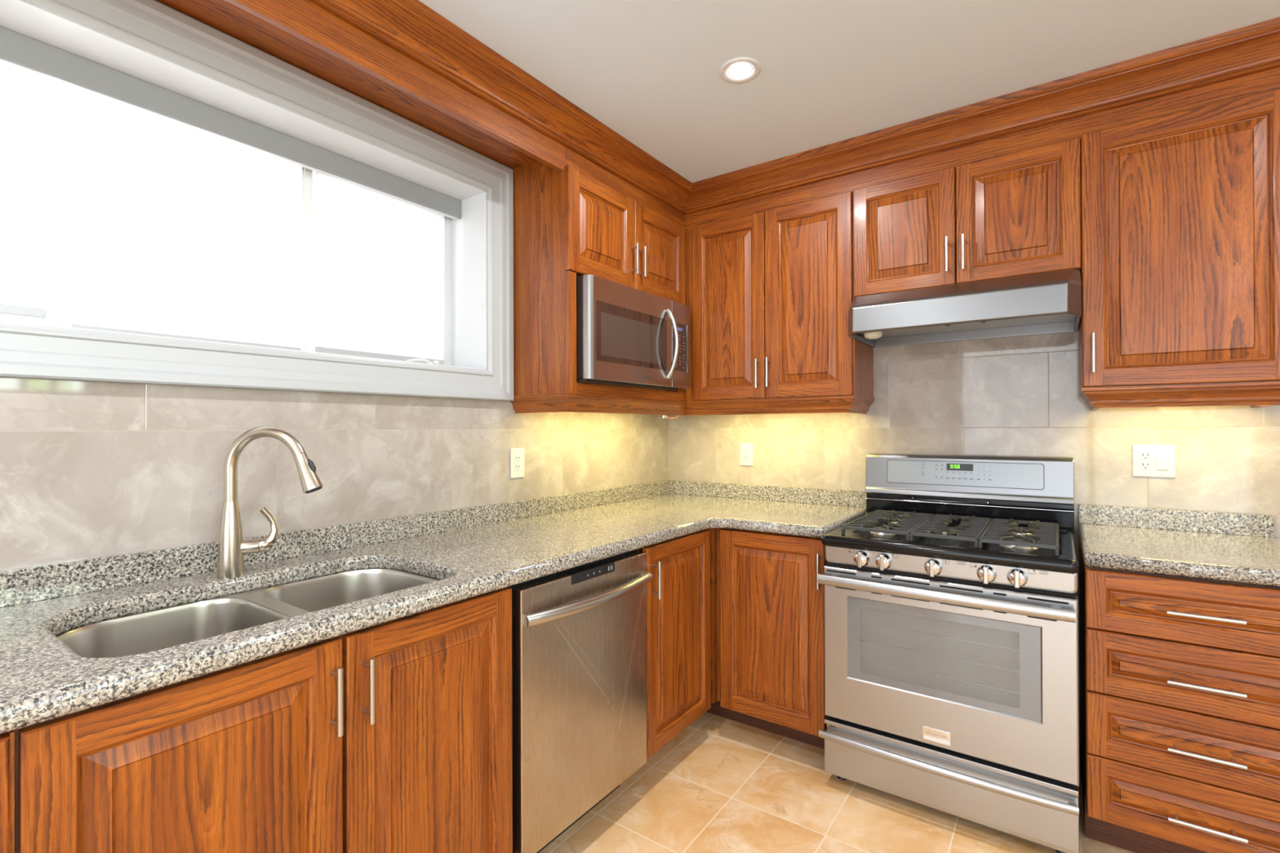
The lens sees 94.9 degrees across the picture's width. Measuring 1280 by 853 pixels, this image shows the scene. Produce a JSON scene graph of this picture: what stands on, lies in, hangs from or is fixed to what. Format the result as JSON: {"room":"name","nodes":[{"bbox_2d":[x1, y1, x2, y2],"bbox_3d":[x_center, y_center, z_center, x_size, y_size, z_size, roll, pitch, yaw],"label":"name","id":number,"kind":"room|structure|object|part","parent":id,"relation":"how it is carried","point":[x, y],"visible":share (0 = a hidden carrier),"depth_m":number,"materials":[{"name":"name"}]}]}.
{"room":"kitchen","nodes":[
{"label":"kitchen","id":0,"kind":"room"},
{"bbox_2d":[0,377,667,570],"bbox_3d":[-1.445,0.070,1.335,0.300,2.438,5.500,0,0,35],"label":"wall","id":1,"kind":"structure","parent":0,"point":[89,469],"depth_m":1.62,"materials":[{"name":"tile"}]},
{"bbox_2d":[0,0,486,369],"bbox_3d":[-1.307,-0.563,1.473,0.241,0.714,2.147,0,0,35],"label":"window","id":2,"kind":"structure","parent":1,"relation":"in","point":[469,232],"depth_m":1.69,"materials":[{"name":"white paint"}]},
{"bbox_3d":[-1.552,-0.556,1.307,0.004,0.638,1.501,0,0,35],"label":"pane","id":3,"kind":"part","parent":2,"relation":"part of","materials":[{"name":"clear glass"}]},
{"bbox_2d":[71,87,306,351],"bbox_3d":[-1.248,-0.563,1.677,0.029,0.663,0.549,0,0,35],"label":"window pane","id":4,"kind":"object","parent":2,"relation":"attached to","point":[179,231],"visible":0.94,"depth_m":1.63,"materials":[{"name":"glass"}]},
{"bbox_3d":[-1.079,-0.540,1.892,0.004,0.600,0.003,0,0,35],"label":"bead chain","id":5,"kind":"part","parent":4,"relation":"part of","materials":[{"name":"white plastic"}]},
{"bbox_2d":[0,26,461,220],"bbox_3d":[-1.340,-0.868,1.496,0.029,0.072,2.114,0,0,35],"label":"blind cassette","id":6,"kind":"object","parent":2,"relation":"attached to","point":[18,51],"visible":1,"depth_m":1.63,"materials":[{"name":"grey"}]},
{"bbox_3d":[-0.948,-0.555,2.156,0.004,0.638,0.516,0,0,35],"label":"pane","id":7,"kind":"part","parent":2,"relation":"part of","materials":[{"name":"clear glass"}]},
{"bbox_3d":[-1.386,-0.562,1.529,0.040,0.684,2.115,0,0,35],"label":"frame","id":8,"kind":"part","parent":2,"relation":"part of","materials":[{"name":"white paint"}]},
{"bbox_2d":[311,170,453,365],"bbox_3d":[-0.919,-0.567,2.140,0.029,0.654,0.547,0,0,35],"label":"window pane","id":9,"kind":"object","parent":2,"relation":"attached to","point":[380,257],"visible":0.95,"depth_m":2.10,"materials":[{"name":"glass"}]},
{"bbox_3d":[-1.066,-0.540,1.911,0.004,0.600,0.003,0,0,35],"label":"bead chain","id":10,"kind":"part","parent":9,"relation":"part of","materials":[{"name":"white plastic"}]},
{"bbox_3d":[-0.750,-0.540,2.354,0.004,0.600,0.003,0,0,35],"label":"bead chain","id":11,"kind":"part","parent":9,"relation":"part of","materials":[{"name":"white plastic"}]},
{"bbox_2d":[405,358,439,364],"bbox_3d":[-0.817,-0.239,2.207,0.031,0.037,0.152,0,0,24],"label":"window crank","id":12,"kind":"structure","parent":2,"relation":"attached to","point":[424,360],"depth_m":2.20,"materials":[{"name":"white plastic"}]},
{"bbox_2d":[0,0,514,400],"bbox_3d":[-1.199,-0.567,1.396,0.034,0.926,2.357,0,0,35],"label":"trim","id":13,"kind":"structure","parent":1,"relation":"attached to","point":[155,28],"depth_m":1.62,"materials":[{"name":"grey paint"}]},
{"bbox_2d":[155,0,536,168],"bbox_3d":[-1.349,-1.042,0.976,0.282,0.013,3.224,0,0,35],"label":"trim","id":14,"kind":"structure","parent":1,"relation":"attached to","point":[222,15],"depth_m":1.71,"materials":[{"name":"brown wood"}]},
{"bbox_2d":[510,448,524,478],"bbox_3d":[-0.500,0.149,2.397,0.007,0.120,0.074,0,0,35],"label":"wall outlet","id":15,"kind":"object","parent":1,"relation":"attached to","point":[517,455],"visible":1,"depth_m":2.39,"materials":[{"name":"white plastic"}]},
{"bbox_2d":[515,454,520,471],"bbox_3d":[-0.498,0.149,2.396,0.001,0.067,0.033,0,0,35],"label":"receptacle","id":16,"kind":"object","parent":15,"relation":"attached to","point":[517,457],"depth_m":2.39,"materials":[{"name":"grey plastic"}]},
{"bbox_2d":[510,148,687,415],"bbox_3d":[-0.118,-0.550,2.632,0.362,0.990,0.913,0,0,35],"label":"upper cabinet","id":17,"kind":"object","parent":1,"relation":"attached to","point":[568,224],"visible":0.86,"depth_m":2.31,"materials":[{"name":"brown wood"}]},
{"bbox_3d":[-0.133,-0.089,2.643,0.322,0.068,0.913,0,0,35],"label":"light rail","id":18,"kind":"part","parent":17,"relation":"part of","materials":[{"name":"brown wood"}]},
{"bbox_3d":[-0.150,-0.779,2.359,0.020,0.390,0.418,0,0,35],"label":"door","id":19,"kind":"part","parent":17,"relation":"part of","materials":[{"name":"brown wood"}]},
{"bbox_3d":[-0.036,-0.354,2.535,0.039,0.460,0.838,0,0,35],"label":"frame","id":20,"kind":"part","parent":17,"relation":"part of","materials":[{"name":"brown wood"}]},
{"bbox_2d":[576,274,689,391],"bbox_3d":[-0.095,-0.367,2.567,0.416,0.400,0.733,0,0,35],"label":"microwave","id":21,"kind":"object","parent":17,"relation":"in","point":[627,336],"visible":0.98,"depth_m":2.38,"materials":[{"name":"silver metal"}]},
{"bbox_3d":[-0.023,-0.363,2.415,0.003,0.228,0.493,0,0,35],"label":"door glass","id":22,"kind":"part","parent":21,"relation":"part of","materials":[{"name":"black glass"}]},
{"bbox_3d":[0.144,-0.368,2.601,0.065,0.315,0.020,0,0,35],"label":"handle","id":23,"kind":"part","parent":21,"relation":"part of","materials":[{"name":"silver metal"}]},
{"bbox_3d":[0.185,-0.365,2.706,0.002,0.220,0.113,0,0,35],"label":"control panel","id":24,"kind":"part","parent":21,"relation":"part of","materials":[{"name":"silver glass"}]},
{"bbox_3d":[0.221,-0.365,2.755,0.004,0.220,0.004,0,0,35],"label":"panel trim","id":25,"kind":"part","parent":21,"relation":"part of","materials":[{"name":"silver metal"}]},
{"bbox_3d":[-0.022,-0.710,2.490,0.038,0.130,0.011,0,0,35],"label":"handle","id":26,"kind":"part","parent":17,"relation":"part of","materials":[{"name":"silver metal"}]},
{"bbox_3d":[0.012,-0.710,2.537,0.038,0.130,0.011,0,0,35],"label":"handle","id":27,"kind":"part","parent":17,"relation":"part of","materials":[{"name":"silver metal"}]},
{"bbox_3d":[0.094,-0.779,2.702,0.020,0.390,0.416,0,0,35],"label":"door","id":28,"kind":"part","parent":17,"relation":"part of","materials":[{"name":"brown wood"}]},
{"bbox_2d":[662,415,679,418],"bbox_3d":[0.158,-0.057,2.915,0.094,0.040,0.015,0,0,-19],"label":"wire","id":29,"kind":"object","parent":17,"relation":"hanging from","point":[664,416],"visible":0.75,"depth_m":2.91,"materials":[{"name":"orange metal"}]},
{"bbox_2d":[538,711,1134,852],"bbox_3d":[0.375,1.329,-0.083,4.900,0.100,5.900,0,0,35],"label":"floor","id":30,"kind":"structure","parent":0,"point":[721,784],"depth_m":1.95,"materials":[{"name":"beige tile"}]},
{"bbox_2d":[0,730,14,852],"bbox_3d":[-1.303,0.854,0.718,0.640,0.866,0.658,0,0,35],"label":"base cabinet","id":31,"kind":"object","parent":30,"relation":"on","point":[7,739],"visible":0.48,"depth_m":0.80,"materials":[{"name":"brown wood"}]},
{"bbox_2d":[13,586,512,852],"bbox_3d":[-0.836,0.854,1.342,0.677,0.866,0.899,0,0,35],"label":"base cabinet","id":32,"kind":"object","parent":30,"relation":"on","point":[395,735],"visible":0.95,"depth_m":1.12,"materials":[{"name":"brown wood"}]},
{"bbox_3d":[-0.728,0.788,0.993,0.020,0.731,0.446,0,0,35],"label":"door","id":33,"kind":"part","parent":32,"relation":"part of","materials":[{"name":"brown wood"}]},
{"bbox_3d":[-0.589,0.531,1.140,0.038,0.130,0.011,0,0,35],"label":"handle","id":34,"kind":"part","parent":32,"relation":"part of","materials":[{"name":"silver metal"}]},
{"bbox_3d":[-0.551,0.534,1.193,0.038,0.130,0.011,0,0,35],"label":"handle","id":35,"kind":"part","parent":32,"relation":"part of","materials":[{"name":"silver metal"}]},
{"bbox_3d":[-0.466,0.788,1.360,0.020,0.731,0.437,0,0,35],"label":"door","id":36,"kind":"part","parent":32,"relation":"part of","materials":[{"name":"brown wood"}]},
{"bbox_2d":[507,549,652,852],"bbox_3d":[-0.371,0.854,1.943,0.678,0.866,0.607,0,0,35],"label":"dishwasher","id":37,"kind":"object","parent":30,"relation":"on","point":[579,633],"visible":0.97,"depth_m":1.73,"materials":[{"name":"silver metal"}]},
{"bbox_3d":[-0.255,1.237,1.860,0.020,0.100,0.607,0,0,35],"label":"kick plate","id":38,"kind":"part","parent":37,"relation":"part of","materials":[{"name":"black metal"}]},
{"bbox_3d":[-0.123,0.514,1.771,0.071,0.034,0.577,0,0,35],"label":"handle","id":39,"kind":"part","parent":37,"relation":"part of","materials":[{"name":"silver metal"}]},
{"bbox_3d":[-0.153,0.448,1.802,0.031,0.030,0.205,0,0,35],"label":"control panel","id":40,"kind":"part","parent":37,"relation":"part of","materials":[{"name":"black plastic"}]},
{"bbox_2d":[637,528,826,759],"bbox_3d":[0.279,0.854,2.546,1.098,0.866,1.126,0,0,35],"label":"base cabinet","id":41,"kind":"object","parent":30,"relation":"on","point":[735,629],"visible":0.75,"depth_m":2.27,"materials":[{"name":"brown wood"}]},
{"bbox_2d":[0,480,866,733],"bbox_3d":[-0.358,0.358,1.654,1.098,0.116,3.319,0,0,35],"label":"countertop","id":42,"kind":"structure","parent":41,"relation":"on","point":[473,551],"depth_m":1.50,"materials":[{"name":"stone"}]},
{"bbox_2d":[57,568,439,657],"bbox_3d":[-0.818,0.509,1.334,0.419,0.196,0.714,0,0,35],"label":"sink","id":43,"kind":"object","parent":42,"relation":"in","point":[172,626],"visible":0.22,"depth_m":1.38,"materials":[{"name":"silver metal"}]},
{"bbox_3d":[-0.925,0.509,1.182,0.411,0.196,0.334,0,0,35],"label":"bowl","id":44,"kind":"part","parent":43,"relation":"part of","materials":[{"name":"silver metal"}]},
{"bbox_3d":[-0.709,0.509,1.487,0.411,0.196,0.331,0,0,35],"label":"bowl","id":45,"kind":"part","parent":43,"relation":"part of","materials":[{"name":"silver metal"}]},
{"bbox_2d":[217,426,323,578],"bbox_3d":[-0.921,0.186,1.487,0.262,0.375,0.095,0,0,1],"label":"faucet","id":46,"kind":"object","parent":42,"relation":"on","point":[232,547],"visible":1,"depth_m":1.46,"materials":[{"name":"silver metal"}]},
{"bbox_3d":[-0.937,0.092,1.466,0.204,0.187,0.028,0,0,2],"label":"spout","id":47,"kind":"part","parent":46,"relation":"part of","materials":[{"name":"silver metal"}]},
{"bbox_3d":[-0.961,0.265,1.518,0.045,0.116,0.036,0,0,-37],"label":"lever","id":48,"kind":"part","parent":46,"relation":"part of","materials":[{"name":"silver metal"}]},
{"bbox_3d":[0.058,0.534,2.048,0.038,0.130,0.011,0,0,35],"label":"handle","id":49,"kind":"part","parent":41,"relation":"part of","materials":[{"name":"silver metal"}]},
{"bbox_3d":[0.150,0.789,2.226,0.020,0.731,0.454,0,0,35],"label":"door","id":50,"kind":"part","parent":41,"relation":"part of","materials":[{"name":"brown wood"}]},
{"bbox_3d":[0.510,0.788,2.301,0.432,0.731,0.020,0,0,35],"label":"door","id":51,"kind":"part","parent":41,"relation":"part of","materials":[{"name":"brown wood"}]},
{"bbox_3d":[0.658,0.530,2.160,0.012,0.130,0.038,0,0,35],"label":"handle","id":52,"kind":"part","parent":41,"relation":"part of","materials":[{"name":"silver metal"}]},
{"bbox_2d":[817,453,1079,852],"bbox_3d":[1.137,0.702,2.152,0.748,1.163,0.729,0,0,35],"label":"gas range","id":53,"kind":"object","parent":30,"relation":"on","point":[951,605],"visible":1,"depth_m":1.91,"materials":[{"name":"silver metal"}]},
{"bbox_3d":[0.760,0.457,2.020,0.052,0.052,0.027,0,0,35],"label":"knob","id":54,"kind":"part","parent":53,"relation":"part of","materials":[{"name":"silver metal"}]},
{"bbox_3d":[0.897,0.387,2.167,0.090,0.010,0.090,0,0,35],"label":"burner","id":55,"kind":"part","parent":53,"relation":"part of","materials":[{"name":"silver metal"}]},
{"bbox_3d":[0.819,0.456,1.978,0.052,0.052,0.027,0,0,35],"label":"knob","id":56,"kind":"part","parent":53,"relation":"part of","materials":[{"name":"silver metal"}]},
{"bbox_3d":[0.943,0.456,1.890,0.052,0.052,0.027,0,0,35],"label":"knob","id":57,"kind":"part","parent":53,"relation":"part of","materials":[{"name":"silver metal"}]},
{"bbox_3d":[0.937,0.539,1.879,0.734,0.036,0.053,0,0,35],"label":"handle","id":58,"kind":"part","parent":53,"relation":"part of","materials":[{"name":"metal"}]},
{"bbox_3d":[0.943,1.093,1.880,0.743,0.026,0.044,0,0,35],"label":"handle","id":59,"kind":"part","parent":53,"relation":"part of","materials":[{"name":"metal"}]},
{"bbox_2d":[821,520,1078,573],"bbox_3d":[1.145,0.404,2.163,0.740,0.038,0.688,0,0,35],"label":"cooktop","id":60,"kind":"object","parent":53,"relation":"in","point":[1017,559],"depth_m":1.90,"materials":[{"name":"black metal"}]},
{"bbox_3d":[0.971,0.768,1.913,0.733,0.536,0.044,0,0,35],"label":"oven door","id":61,"kind":"part","parent":53,"relation":"part of","materials":[{"name":"metal"}]},
{"bbox_3d":[0.972,1.143,1.912,0.731,0.188,0.045,0,0,35],"label":"storage drawer","id":62,"kind":"part","parent":53,"relation":"part of","materials":[{"name":"metal"}]},
{"bbox_2d":[921,464,991,479],"bbox_3d":[1.294,0.184,2.406,0.254,0.064,0.006,0,0,35],"label":"control panel","id":63,"kind":"object","parent":53,"relation":"attached to","point":[929,472],"depth_m":2.40,"materials":[{"name":"grey metal"}]},
{"bbox_3d":[1.308,0.193,2.397,0.560,0.095,0.011,0,0,35],"label":"control panel","id":64,"kind":"part","parent":53,"relation":"part of","materials":[{"name":"silver metal"}]},
{"bbox_3d":[1.064,0.455,1.804,0.052,0.052,0.027,0,0,35],"label":"knob","id":65,"kind":"part","parent":53,"relation":"part of","materials":[{"name":"silver metal"}]},
{"bbox_3d":[1.129,0.455,1.757,0.052,0.052,0.027,0,0,35],"label":"knob","id":66,"kind":"part","parent":53,"relation":"part of","materials":[{"name":"silver metal"}]},
{"bbox_3d":[1.239,0.385,1.923,0.110,0.010,0.110,0,0,35],"label":"burner","id":67,"kind":"part","parent":53,"relation":"part of","materials":[{"name":"silver metal"}]},
{"bbox_3d":[1.402,0.385,2.151,0.080,0.010,0.080,0,0,35],"label":"burner","id":68,"kind":"part","parent":53,"relation":"part of","materials":[{"name":"silver metal"}]},
{"bbox_2d":[1079,535,1279,852],"bbox_3d":[1.691,0.847,1.817,0.512,0.866,0.677,0,0,35],"label":"base cabinet","id":69,"kind":"object","parent":30,"relation":"on","point":[1180,676],"visible":0.97,"depth_m":1.60,"materials":[{"name":"brown wood"}]},
{"bbox_2d":[1078,503,1279,586],"bbox_3d":[1.714,0.351,1.818,0.554,0.116,0.649,0,0,35],"label":"countertop","id":70,"kind":"structure","parent":69,"relation":"on","point":[1223,546],"depth_m":1.84,"materials":[{"name":"stone"}]},
{"bbox_3d":[1.521,0.503,1.581,0.511,0.170,0.020,0,0,35],"label":"drawer","id":71,"kind":"part","parent":69,"relation":"part of","materials":[{"name":"brown wood"}]},
{"bbox_3d":[1.522,0.866,1.580,0.511,0.180,0.020,0,0,35],"label":"drawer","id":72,"kind":"part","parent":69,"relation":"part of","materials":[{"name":"brown wood"}]},
{"bbox_3d":[1.522,0.682,1.581,0.511,0.180,0.020,0,0,35],"label":"drawer","id":73,"kind":"part","parent":69,"relation":"part of","materials":[{"name":"brown wood"}]},
{"bbox_3d":[1.523,1.051,1.580,0.511,0.182,0.020,0,0,35],"label":"drawer","id":74,"kind":"part","parent":69,"relation":"part of","materials":[{"name":"brown wood"}]},
{"bbox_3d":[1.500,0.504,1.561,0.152,0.012,0.038,0,0,35],"label":"handle","id":75,"kind":"part","parent":69,"relation":"part of","materials":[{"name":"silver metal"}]},
{"bbox_3d":[1.501,0.692,1.560,0.152,0.012,0.038,0,0,35],"label":"handle","id":76,"kind":"part","parent":69,"relation":"part of","materials":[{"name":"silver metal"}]},
{"bbox_3d":[1.501,0.875,1.560,0.152,0.012,0.038,0,0,35],"label":"handle","id":77,"kind":"part","parent":69,"relation":"part of","materials":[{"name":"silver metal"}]},
{"bbox_3d":[1.502,1.064,1.559,0.152,0.012,0.038,0,0,35],"label":"handle","id":78,"kind":"part","parent":69,"relation":"part of","materials":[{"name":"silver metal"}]},
{"bbox_2d":[418,0,1279,182],"bbox_3d":[0.367,-1.209,-0.075,4.900,0.100,5.900,0,0,35],"label":"ceiling","id":79,"kind":"structure","parent":0,"point":[833,71],"depth_m":1.81,"materials":[{"name":"white paint"}]},
{"bbox_2d":[719,57,760,83],"bbox_3d":[0.324,-1.152,1.899,0.133,0.010,0.133,0,0,35],"label":"recessed light","id":80,"kind":"object","parent":79,"relation":"in","point":[744,68],"visible":1,"depth_m":1.89,"materials":[{"name":"white paint"}]},
{"bbox_3d":[0.324,-1.151,1.899,0.072,0.004,0.072,0,0,35],"label":"bulb","id":81,"kind":"part","parent":80,"relation":"part of","materials":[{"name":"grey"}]},
{"bbox_2d":[308,0,1279,214],"bbox_3d":[0.132,-1.105,0.469,2.715,0.102,4.115,0,0,35],"label":"trim","id":82,"kind":"structure","parent":79,"relation":"attached to","point":[412,28],"depth_m":1.99,"materials":[{"name":"brown wood"}]},
{"bbox_2d":[224,0,1279,230],"bbox_3d":[0.132,-1.008,0.470,2.717,0.093,4.117,0,0,35],"label":"trim","id":83,"kind":"structure","parent":82,"relation":"attached to","point":[304,20],"depth_m":1.92,"materials":[{"name":"brown wood"}]},
{"bbox_2d":[667,142,1279,762],"bbox_3d":[2.047,0.061,2.103,4.500,2.438,0.200,0,0,35],"label":"wall","id":84,"kind":"structure","parent":0,"point":[1011,396],"depth_m":2.39,"materials":[{"name":"tile"}]},
{"bbox_2d":[740,443,752,465],"bbox_3d":[0.551,0.144,3.040,0.072,0.116,0.007,0,0,35],"label":"wall outlet","id":85,"kind":"object","parent":84,"relation":"attached to","point":[746,449],"visible":1,"depth_m":3.04,"materials":[{"name":"white plastic"}]},
{"bbox_2d":[743,448,749,461],"bbox_3d":[0.550,0.144,3.038,0.033,0.067,0.001,0,0,35],"label":"receptacle","id":86,"kind":"object","parent":85,"relation":"attached to","point":[746,451],"depth_m":3.04,"materials":[{"name":"grey plastic"}]},
{"bbox_2d":[684,191,875,415],"bbox_3d":[0.615,-0.514,2.777,0.855,0.913,0.362,0,0,35],"label":"upper cabinet","id":87,"kind":"object","parent":84,"relation":"attached to","point":[770,293],"visible":0.94,"depth_m":2.62,"materials":[{"name":"brown wood"}]},
{"bbox_3d":[0.247,-0.546,2.892,0.046,0.845,0.032,0,0,35],"label":"frame","id":88,"kind":"part","parent":87,"relation":"part of","materials":[{"name":"brown wood"}]},
{"bbox_3d":[0.411,-0.549,2.758,0.373,0.842,0.020,0,0,35],"label":"door","id":89,"kind":"part","parent":87,"relation":"part of","materials":[{"name":"brown wood"}]},
{"bbox_3d":[0.526,-0.238,2.641,0.012,0.130,0.038,0,0,35],"label":"handle","id":90,"kind":"part","parent":87,"relation":"part of","materials":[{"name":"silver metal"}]},
{"bbox_3d":[0.568,-0.242,2.611,0.012,0.130,0.038,0,0,35],"label":"handle","id":91,"kind":"part","parent":87,"relation":"part of","materials":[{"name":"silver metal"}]},
{"bbox_3d":[0.628,-0.091,2.792,0.855,0.068,0.322,0,0,35],"label":"light rail","id":92,"kind":"part","parent":87,"relation":"part of","materials":[{"name":"brown wood"}]},
{"bbox_3d":[0.722,-0.550,2.537,0.381,0.842,0.020,0,0,35],"label":"door","id":93,"kind":"part","parent":87,"relation":"part of","materials":[{"name":"brown wood"}]},
{"bbox_2d":[848,268,1081,347],"bbox_3d":[1.230,-0.442,2.265,0.747,0.180,0.476,0,0,35],"label":"range hood","id":94,"kind":"object","parent":84,"relation":"attached to","point":[1049,302],"visible":1,"depth_m":2.12,"materials":[{"name":"metal"}]},
{"bbox_2d":[863,331,882,339],"bbox_3d":[0.935,-0.364,2.355,0.068,0.026,0.068,0,0,35],"label":"lamp","id":95,"kind":"object","parent":94,"relation":"attached to","point":[870,335],"depth_m":2.33,"materials":[{"name":"beige glass"}]},
{"bbox_2d":[853,137,1080,297],"bbox_3d":[1.264,-0.754,2.315,0.750,0.445,0.362,0,0,35],"label":"upper cabinet","id":96,"kind":"object","parent":84,"relation":"attached to","point":[1018,213],"visible":0.89,"depth_m":2.17,"materials":[{"name":"brown wood"}]},
{"bbox_3d":[1.035,-0.755,2.315,0.370,0.442,0.020,0,0,35],"label":"door","id":97,"kind":"part","parent":96,"relation":"part of","materials":[{"name":"brown wood"}]},
{"bbox_3d":[1.149,-0.643,2.198,0.012,0.130,0.038,0,0,35],"label":"handle","id":98,"kind":"part","parent":96,"relation":"part of","materials":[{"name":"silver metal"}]},
{"bbox_3d":[1.193,-0.642,2.167,0.012,0.130,0.038,0,0,35],"label":"handle","id":99,"kind":"part","parent":96,"relation":"part of","materials":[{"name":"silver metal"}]},
{"bbox_3d":[1.341,-0.757,2.097,0.373,0.442,0.020,0,0,35],"label":"door","id":100,"kind":"part","parent":96,"relation":"part of","materials":[{"name":"brown wood"}]},
{"bbox_2d":[1132,444,1175,477],"bbox_3d":[1.850,0.124,2.114,0.117,0.116,0.010,0,0,35],"label":"wall outlet","id":101,"kind":"object","parent":84,"relation":"attached to","point":[1148,460],"visible":1,"depth_m":2.11,"materials":[{"name":"white plastic"}]},
{"bbox_2d":[1139,451,1151,470],"bbox_3d":[1.831,0.124,2.127,0.033,0.067,0.001,0,0,35],"label":"receptacle","id":102,"kind":"object","parent":101,"relation":"attached to","point":[1144,456],"depth_m":2.13,"materials":[{"name":"grey plastic"}]},
{"bbox_2d":[1155,451,1168,471],"bbox_3d":[1.868,0.124,2.099,0.033,0.067,0.003,0,0,35],"label":"rocker switch","id":103,"kind":"object","parent":101,"relation":"attached to","point":[1162,457],"depth_m":2.10,"materials":[{"name":"white plastic"}]},
{"bbox_2d":[1078,88,1279,409],"bbox_3d":[1.781,-0.525,1.947,0.517,0.922,0.362,0,0,35],"label":"upper cabinet","id":104,"kind":"object","parent":84,"relation":"attached to","point":[1180,271],"visible":0.98,"depth_m":1.83,"materials":[{"name":"brown wood"}]},
{"bbox_3d":[1.503,-0.244,1.946,0.012,0.130,0.038,0,0,35],"label":"handle","id":105,"kind":"part","parent":104,"relation":"part of","materials":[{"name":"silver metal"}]},
{"bbox_3d":[1.794,-0.098,1.963,0.517,0.068,0.322,0,0,35],"label":"light rail","id":106,"kind":"part","parent":104,"relation":"part of","materials":[{"name":"brown wood"}]}
]}

